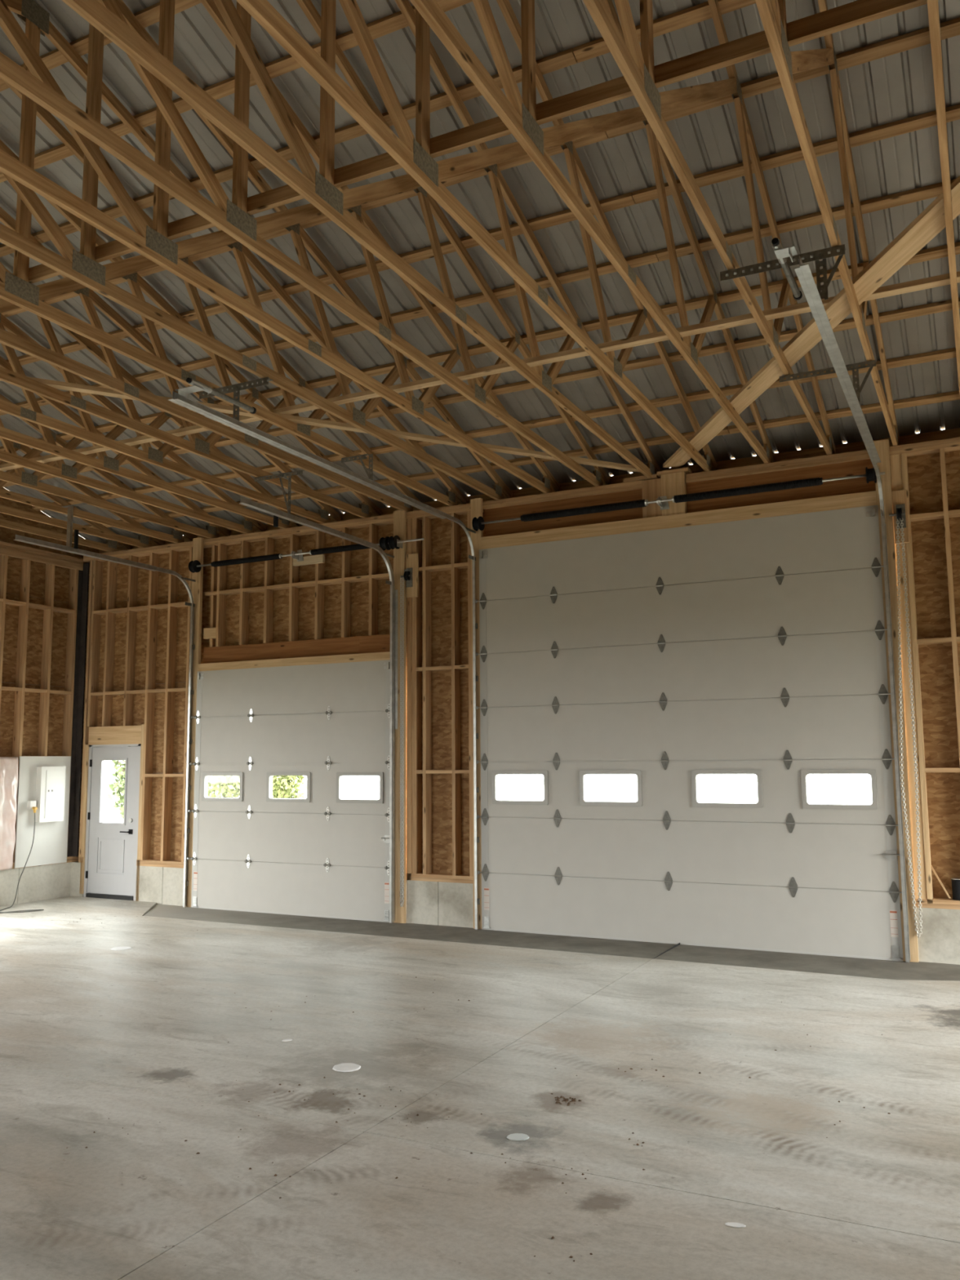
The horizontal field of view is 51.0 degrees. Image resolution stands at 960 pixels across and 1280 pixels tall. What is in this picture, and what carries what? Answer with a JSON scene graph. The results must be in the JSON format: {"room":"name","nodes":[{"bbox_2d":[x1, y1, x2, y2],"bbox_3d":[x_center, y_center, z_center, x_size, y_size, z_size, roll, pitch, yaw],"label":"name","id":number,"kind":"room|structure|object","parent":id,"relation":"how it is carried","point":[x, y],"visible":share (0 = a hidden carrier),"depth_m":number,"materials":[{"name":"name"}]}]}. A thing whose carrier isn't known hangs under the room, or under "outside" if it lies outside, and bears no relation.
{"room":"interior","nodes":[
{"label":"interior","id":0,"kind":"room"},
{"bbox_2d":[0,487,98,906],"bbox_3d":[-8.442,-0.461,9.148,0.300,7.110,12.720,-4,-8,26],"label":"wall","id":1,"kind":"structure","parent":0,"point":[44,590],"depth_m":13.90,"materials":[{"name":"wood"}]},
{"bbox_2d":[0,756,17,870],"bbox_3d":[-6.268,2.238,12.948,0.078,1.460,0.722,-4,-8,26],"label":"insulation batt","id":2,"kind":"object","parent":1,"relation":"attached to","point":[8,765],"visible":1,"depth_m":13.13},
{"bbox_2d":[13,755,71,868],"bbox_3d":[-5.931,2.315,13.683,0.018,1.460,0.835,-4,-8,26],"label":"board","id":3,"kind":"object","parent":1,"relation":"attached to","point":[50,845],"visible":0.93,"depth_m":13.56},
{"bbox_2d":[26,800,35,809],"bbox_3d":[-5.996,2.209,13.461,0.074,0.121,0.090,-4,-8,26],"label":"outlet box","id":4,"kind":"object","parent":3,"relation":"attached to","point":[30,804],"visible":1,"depth_m":13.43,"materials":[{"name":"white plastic"}]},
{"bbox_2d":[35,766,66,822],"bbox_3d":[-5.851,2.098,13.721,0.114,0.743,0.400,-4,-8,26],"label":"electrical panel","id":5,"kind":"object","parent":3,"relation":"attached to","point":[50,780],"visible":1,"depth_m":13.66,"materials":[{"name":"white metal"}]},
{"bbox_2d":[0,896,959,1279],"bbox_3d":[-1.635,2.607,5.380,15.450,0.220,12.350,-4,-8,26],"label":"floor","id":6,"kind":"structure","parent":0,"point":[137,1037],"depth_m":5.37,"materials":[{"name":"concrete"}]},
{"bbox_2d":[0,806,44,913],"bbox_3d":[-5.869,2.729,12.370,0.661,1.261,1.988,-2,-7,10],"label":"extension cord","id":7,"kind":"object","parent":6,"relation":"on","point":[34,808],"visible":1,"depth_m":13.11,"materials":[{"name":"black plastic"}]},
{"bbox_2d":[111,946,131,950],"bbox_3d":[-3.556,3.058,9.989,0.198,0.007,0.184,-4,-8,26],"label":"disc","id":8,"kind":"object","parent":6,"relation":"on","point":[124,948],"visible":1,"depth_m":9.98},
{"bbox_2d":[281,1039,292,1041],"bbox_3d":[-1.274,2.643,6.652,0.071,0.004,0.040,3,-8,-27],"label":"drip","id":9,"kind":"object","parent":6,"relation":"on","point":[284,1040],"visible":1,"depth_m":6.64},
{"bbox_2d":[332,1062,360,1071],"bbox_3d":[-0.802,2.566,6.050,0.176,0.007,0.161,-4,-8,26],"label":"disc","id":10,"kind":"object","parent":6,"relation":"on","point":[344,1067],"visible":1,"depth_m":6.04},
{"bbox_2d":[0,914,890,1261],"bbox_3d":[-2.075,2.778,7.747,10.752,0.009,4.770,-5,-8,35],"label":"crumbs","id":11,"kind":"object","parent":6,"relation":"on","point":[197,1153],"visible":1,"depth_m":5.09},
{"bbox_2d":[506,1133,528,1140],"bbox_3d":[0.186,2.424,4.914,0.107,0.004,0.096,-4,-8,26],"label":"disc","id":12,"kind":"object","parent":6,"relation":"on","point":[516,1136],"visible":1,"depth_m":4.91,"materials":[{"name":"white plastic"}]},
{"bbox_2d":[551,1093,582,1105],"bbox_3d":[0.437,2.483,5.450,0.202,0.010,0.127,-6,-8,37],"label":"clump","id":13,"kind":"object","parent":6,"relation":"on","point":[561,1096],"visible":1,"depth_m":5.44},
{"bbox_2d":[724,1222,746,1227],"bbox_3d":[1.007,2.306,3.972,0.080,0.002,0.042,-4,-8,26],"label":"drip","id":14,"kind":"object","parent":6,"relation":"on","point":[735,1224],"visible":1,"depth_m":3.97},
{"bbox_2d":[0,0,959,553],"bbox_3d":[-1.605,-3.421,6.033,15.545,2.515,12.930,-4,-8,26],"label":"ceiling","id":15,"kind":"structure","parent":0,"point":[885,68],"depth_m":8.26,"materials":[{"name":"grey metal"}]},
{"bbox_2d":[70,437,959,964],"bbox_3d":[1.044,0.756,11.009,15.450,4.990,0.270,-4,-8,26],"label":"wall","id":16,"kind":"structure","parent":0,"point":[331,607],"depth_m":11.77,"materials":[{"name":"wood"}]},
{"bbox_2d":[0,461,133,551],"bbox_3d":[-7.932,-2.936,9.176,0.041,2.154,12.686,-4,-8,26],"label":"roof truss","id":17,"kind":"object","parent":16,"relation":"on","point":[110,545],"visible":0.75,"depth_m":13.59,"materials":[{"name":"wood"}]},
{"bbox_2d":[0,440,164,547],"bbox_3d":[-7.387,-2.972,8.905,0.041,2.154,12.686,-4,-8,26],"label":"roof truss","id":18,"kind":"object","parent":16,"relation":"on","point":[143,541],"visible":0.72,"depth_m":13.16,"materials":[{"name":"wood"}]},
{"bbox_2d":[0,394,197,542],"bbox_3d":[-6.843,-3.009,8.634,0.041,2.154,12.686,-4,-8,26],"label":"roof truss","id":19,"kind":"object","parent":16,"relation":"on","point":[176,536],"visible":0.58,"depth_m":12.57,"materials":[{"name":"wood"}]},
{"bbox_2d":[13,534,195,906],"bbox_3d":[-4.436,1.141,12.006,0.065,4.337,2.799,-4,-8,26],"label":"door track","id":20,"kind":"object","parent":16,"relation":"attached to","point":[19,538],"visible":1,"depth_m":13.03,"materials":[{"name":"metal"}]},
{"bbox_2d":[83,743,141,900],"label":"door","id":21,"kind":"structure","parent":16,"relation":"in","point":[111,848],"depth_m":13.80,"materials":[{"name":"white metal"}]},
{"bbox_2d":[0,355,231,538],"bbox_3d":[-6.298,-3.046,8.363,0.041,2.154,12.686,-4,-8,26],"label":"roof truss","id":22,"kind":"object","parent":16,"relation":"on","point":[22,478],"visible":0.69,"depth_m":11.63,"materials":[{"name":"wood"}]},
{"bbox_2d":[61,502,87,548],"bbox_3d":[-4.712,-1.310,11.675,0.360,0.520,0.060,-4,-8,26],"label":"hanger","id":23,"kind":"object","parent":22,"relation":"attached to","point":[70,508],"visible":1,"depth_m":11.68,"materials":[{"name":"metal"}]},
{"bbox_2d":[0,313,266,533],"bbox_3d":[-5.753,-3.082,8.091,0.041,2.154,12.686,-4,-8,26],"label":"roof truss","id":24,"kind":"object","parent":16,"relation":"on","point":[63,471],"visible":0.72,"depth_m":11.03,"materials":[{"name":"wood"}]},
{"bbox_2d":[0,269,302,528],"bbox_3d":[-5.208,-3.119,7.820,0.041,2.154,12.686,-4,-8,26],"label":"roof truss","id":25,"kind":"object","parent":16,"relation":"on","point":[104,463],"visible":0.48,"depth_m":10.49,"materials":[{"name":"wood"}]},
{"bbox_2d":[0,206,342,523],"bbox_3d":[-4.664,-3.155,7.549,0.041,2.154,12.686,-4,-8,26],"label":"roof truss","id":26,"kind":"object","parent":16,"relation":"on","point":[89,297],"visible":0.66,"depth_m":9.90,"materials":[{"name":"wood"}]},
{"bbox_2d":[0,139,382,518],"bbox_3d":[-4.119,-3.192,7.278,0.041,2.154,12.686,-4,-8,26],"label":"roof truss","id":27,"kind":"object","parent":16,"relation":"on","point":[136,282],"visible":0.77,"depth_m":9.51,"materials":[{"name":"wood"}]},
{"bbox_2d":[0,79,421,511],"bbox_3d":[-3.574,-3.228,7.007,0.041,2.154,12.686,-4,-8,26],"label":"roof truss","id":28,"kind":"object","parent":16,"relation":"on","point":[6,338],"visible":0.53,"depth_m":9.06,"materials":[{"name":"wood"}]},
{"bbox_2d":[254,469,304,527],"bbox_3d":[-2.121,-1.440,10.401,0.620,0.596,0.178,-4,-8,26],"label":"hanger","id":29,"kind":"object","parent":28,"relation":"hanging from","point":[289,474],"visible":0.97,"depth_m":10.42,"materials":[{"name":"metal"}]},
{"bbox_2d":[0,376,640,472],"bbox_3d":[-2.627,-2.057,8.713,9.886,0.036,0.090,3,-8,-26],"label":"diagonal brace","id":30,"kind":"object","parent":28,"relation":"on","point":[56,384],"visible":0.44,"depth_m":9.35,"materials":[{"name":"brown wood"}]},
{"bbox_2d":[0,271,959,471],"bbox_3d":[-0.486,-2.145,8.440,14.750,0.038,0.089,-4,-8,26],"label":"brace","id":31,"kind":"object","parent":30,"relation":"on","point":[944,279],"visible":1,"depth_m":7.84,"materials":[{"name":"brown wood"}]},
{"bbox_2d":[0,0,466,506],"bbox_3d":[-3.030,-3.265,6.735,0.041,2.154,12.686,-4,-8,26],"label":"roof truss","id":32,"kind":"object","parent":16,"relation":"on","point":[15,288],"visible":0.73,"depth_m":7.52,"materials":[{"name":"wood"}]},
{"bbox_2d":[199,377,273,420],"bbox_3d":[-1.948,-1.879,8.020,0.700,0.300,0.063,-4,-8,26],"label":"hanger","id":33,"kind":"object","parent":32,"relation":"hanging from","point":[263,381],"visible":0.85,"depth_m":8.00,"materials":[{"name":"metal"}]},
{"bbox_2d":[341,453,373,480],"bbox_3d":[-1.201,-1.661,9.882,0.352,0.296,0.048,-4,-8,26],"label":"hanger","id":34,"kind":"object","parent":32,"relation":"attached to","point":[371,460],"visible":0.98,"depth_m":9.83,"materials":[{"name":"metal"}]},
{"bbox_2d":[0,0,512,499],"bbox_3d":[-2.485,-3.302,6.464,0.041,2.154,12.686,-4,-8,26],"label":"roof truss","id":35,"kind":"object","parent":16,"relation":"on","point":[81,267],"visible":0.77,"depth_m":7.04,"materials":[{"name":"wood"}]},
{"bbox_2d":[0,0,559,493],"bbox_3d":[-1.940,-3.338,6.193,0.041,2.154,12.686,-4,-8,26],"label":"roof truss","id":36,"kind":"object","parent":16,"relation":"on","point":[153,243],"visible":0.84,"depth_m":6.30,"materials":[{"name":"wood"}]},
{"bbox_2d":[186,659,395,922],"bbox_3d":[-2.379,1.841,12.463,3.112,3.052,0.100,-4,-8,26],"label":"door","id":37,"kind":"structure","parent":16,"relation":"in","point":[322,854],"depth_m":12.42,"materials":[{"name":"grey metal"}]},
{"bbox_2d":[0,0,609,486],"bbox_3d":[-1.395,-3.375,5.922,0.041,2.154,12.686,-4,-8,26],"label":"roof truss","id":38,"kind":"object","parent":16,"relation":"on","point":[233,218],"visible":0.88,"depth_m":5.98,"materials":[{"name":"wood"}]},
{"bbox_2d":[188,535,423,573],"bbox_3d":[-2.268,-1.078,12.641,3.600,0.164,0.182,-4,-8,26],"label":"shaft","id":39,"kind":"object","parent":16,"relation":"attached to","point":[388,543],"visible":0.98,"depth_m":12.61,"materials":[{"name":"metal"}]},
{"bbox_2d":[239,497,397,923],"bbox_3d":[-1.634,0.941,10.601,0.075,4.357,2.819,-4,-8,26],"label":"door track","id":40,"kind":"object","parent":16,"relation":"attached to","point":[393,593],"visible":1,"depth_m":11.72,"materials":[{"name":"metal"}]},
{"bbox_2d":[168,391,479,929],"bbox_3d":[-1.141,0.684,9.238,0.079,4.537,4.849,-4,-8,26],"label":"door track","id":41,"kind":"object","parent":16,"relation":"attached to","point":[188,403],"visible":1,"depth_m":9.66,"materials":[{"name":"metal"}]},
{"bbox_2d":[174,377,256,413],"bbox_3d":[-2.000,-1.808,7.595,0.196,0.091,0.730,-4,-8,26],"label":"bumper cover","id":42,"kind":"object","parent":41,"relation":"attached to","point":[197,386],"visible":1,"depth_m":7.41,"materials":[{"name":"metal"}]},
{"bbox_2d":[62,0,661,478],"bbox_3d":[-0.851,-3.412,5.651,0.041,2.154,12.686,-4,-8,26],"label":"roof truss","id":43,"kind":"object","parent":16,"relation":"on","point":[317,188],"visible":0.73,"depth_m":5.65,"materials":[{"name":"wood"}]},
{"bbox_2d":[400,567,412,906],"bbox_3d":[-0.873,1.099,11.761,0.155,3.944,0.110,-4,-8,26],"label":"chain hoist","id":44,"kind":"object","parent":16,"relation":"hanging from","point":[407,575],"visible":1,"depth_m":11.80,"materials":[{"name":"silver metal"}]},
{"bbox_2d":[235,0,716,471],"bbox_3d":[-0.306,-3.448,5.379,0.041,2.154,12.686,-4,-8,26],"label":"roof truss","id":45,"kind":"object","parent":16,"relation":"on","point":[412,154],"visible":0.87,"depth_m":5.51,"materials":[{"name":"wood"}]},
{"bbox_2d":[409,0,774,463],"bbox_3d":[0.239,-3.485,5.108,0.041,2.154,12.686,-4,-8,26],"label":"roof truss","id":46,"kind":"object","parent":16,"relation":"on","point":[518,114],"visible":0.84,"depth_m":5.64,"materials":[{"name":"wood"}]},
{"bbox_2d":[471,466,884,531],"bbox_3d":[1.897,-1.457,10.579,4.397,0.164,0.182,-4,-8,26],"label":"shaft","id":47,"kind":"object","parent":16,"relation":"attached to","point":[479,523],"visible":0.98,"depth_m":10.46,"materials":[{"name":"metal"}]},
{"bbox_2d":[475,505,902,961],"bbox_3d":[1.927,0.948,10.389,4.370,4.268,0.100,-4,-8,26],"label":"door","id":48,"kind":"structure","parent":16,"relation":"in","point":[667,658],"depth_m":10.26,"materials":[{"name":"grey metal"}]},
{"bbox_2d":[889,911,897,934],"bbox_3d":[3.800,2.595,9.247,0.060,0.208,0.001,-4,-8,26],"label":"print","id":49,"kind":"object","parent":48,"relation":"attached to","point":[893,914],"depth_m":9.25,"materials":[{"name":"white paper"}]},
{"bbox_2d":[582,0,835,454],"bbox_3d":[0.783,-3.521,4.837,0.041,2.154,12.686,-4,-8,26],"label":"roof truss","id":50,"kind":"object","parent":16,"relation":"on","point":[635,63],"visible":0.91,"depth_m":5.83,"materials":[{"name":"wood"}]},
{"bbox_2d":[720,244,845,299],"bbox_3d":[1.823,-2.142,6.065,0.730,0.300,0.063,-4,-8,26],"label":"hanger","id":51,"kind":"object","parent":50,"relation":"hanging from","point":[822,254],"visible":0.93,"depth_m":5.98,"materials":[{"name":"metal"}]},
{"bbox_2d":[779,360,876,401],"bbox_3d":[2.680,-1.944,7.760,0.710,0.296,0.048,-4,-8,26],"label":"hanger","id":52,"kind":"object","parent":50,"relation":"hanging from","point":[870,363],"visible":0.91,"depth_m":7.68,"materials":[{"name":"metal"}]},
{"bbox_2d":[755,0,899,446],"bbox_3d":[1.328,-3.558,4.566,0.041,2.154,12.686,-4,-8,26],"label":"roof truss","id":53,"kind":"object","parent":16,"relation":"on","point":[772,13],"visible":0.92,"depth_m":6.31,"materials":[{"name":"wood"}]},
{"bbox_2d":[794,255,910,962],"bbox_3d":[2.821,0.422,7.299,0.079,4.537,4.789,-4,-8,26],"label":"door track","id":54,"kind":"object","parent":16,"relation":"attached to","point":[805,277],"visible":1,"depth_m":8.79,"materials":[{"name":"metal"}]},
{"bbox_2d":[771,237,802,300],"bbox_3d":[1.754,-2.060,5.642,0.116,0.091,0.720,-4,-8,26],"label":"bumper cover","id":55,"kind":"object","parent":54,"relation":"attached to","point":[781,253],"visible":1,"depth_m":5.50,"materials":[{"name":"metal"}]},
{"bbox_2d":[888,503,922,937],"bbox_3d":[3.973,0.700,9.359,0.165,4.014,0.119,-6,-9,40],"label":"chain hoist","id":56,"kind":"object","parent":16,"relation":"hanging from","point":[900,508],"visible":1,"depth_m":9.35,"materials":[{"name":"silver metal"}]},
{"bbox_2d":[930,864,951,898],"bbox_3d":[4.202,2.188,9.230,0.029,0.344,0.207,6,-9,-41],"label":"leaning stick","id":57,"kind":"object","parent":16,"relation":"on","point":[931,867],"visible":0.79,"depth_m":9.21,"materials":[{"name":"brown wood"}]},
{"bbox_2d":[927,0,959,395],"bbox_3d":[1.873,-3.595,4.295,0.041,2.154,12.686,-4,-8,26],"label":"roof truss","id":58,"kind":"object","parent":16,"relation":"on","point":[932,5],"visible":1,"depth_m":5.03,"materials":[{"name":"wood"}]},
{"bbox_2d":[662,175,959,467],"bbox_3d":[2.437,-2.245,7.469,0.192,0.036,6.601,0,-7,-7],"label":"diagonal brace","id":59,"kind":"object","parent":58,"relation":"attached to","point":[931,220],"visible":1,"depth_m":6.90,"materials":[{"name":"brown wood"}]},
{"bbox_2d":[951,877,959,900],"bbox_3d":[4.354,2.263,9.150,0.130,0.187,0.130,-4,-8,26],"label":"paint can","id":60,"kind":"object","parent":16,"relation":"on","point":[955,881],"visible":1,"depth_m":9.12,"materials":[{"name":"black metal"}]},
{"label":"outside","id":61,"kind":"structure","parent":0,"visible":0},
{"bbox_2d":[102,779,872,822],"bbox_3d":[18.058,7.471,46.691,120.000,0.120,79.730,-4,-8,26],"label":"driveway","id":62,"kind":"structure","parent":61,"point":[858,793],"depth_m":60.28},
{"bbox_2d":[103,760,125,818],"bbox_3d":[-9.780,4.171,28.872,1.710,2.850,1.777,-4,-8,26],"label":"tree","id":63,"kind":"object","parent":62,"relation":"on","point":[119,784],"visible":0.09,"depth_m":28.53,"materials":[{"name":"green plant"}]},
{"bbox_2d":[208,775,239,797],"bbox_3d":[-8.698,4.828,34.388,2.346,2.837,2.284,-4,-8,26],"label":"tree","id":64,"kind":"object","parent":62,"relation":"on","point":[227,784],"visible":0.32,"depth_m":33.89,"materials":[{"name":"green plant"}]},
{"bbox_2d":[272,775,306,798],"bbox_3d":[-7.035,5.029,35.460,1.786,2.670,1.719,5,-9,-40],"label":"tree","id":65,"kind":"object","parent":62,"relation":"on","point":[282,785],"visible":0.44,"depth_m":35.11,"materials":[{"name":"green plant"}]},
{"bbox_3d":[2.962,-3.668,3.752,0.041,2.154,12.686,-4,-8,26],"label":"roof truss","id":66,"kind":"object","parent":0,"visible":0},
{"bbox_2d":[11,0,927,283],"bbox_3d":[-1.702,-2.504,6.048,14.750,0.089,0.038,-4,-8,26],"label":"brace","id":67,"kind":"object","parent":66,"relation":"attached to","point":[858,12],"visible":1,"depth_m":4.93,"materials":[{"name":"brown wood"}]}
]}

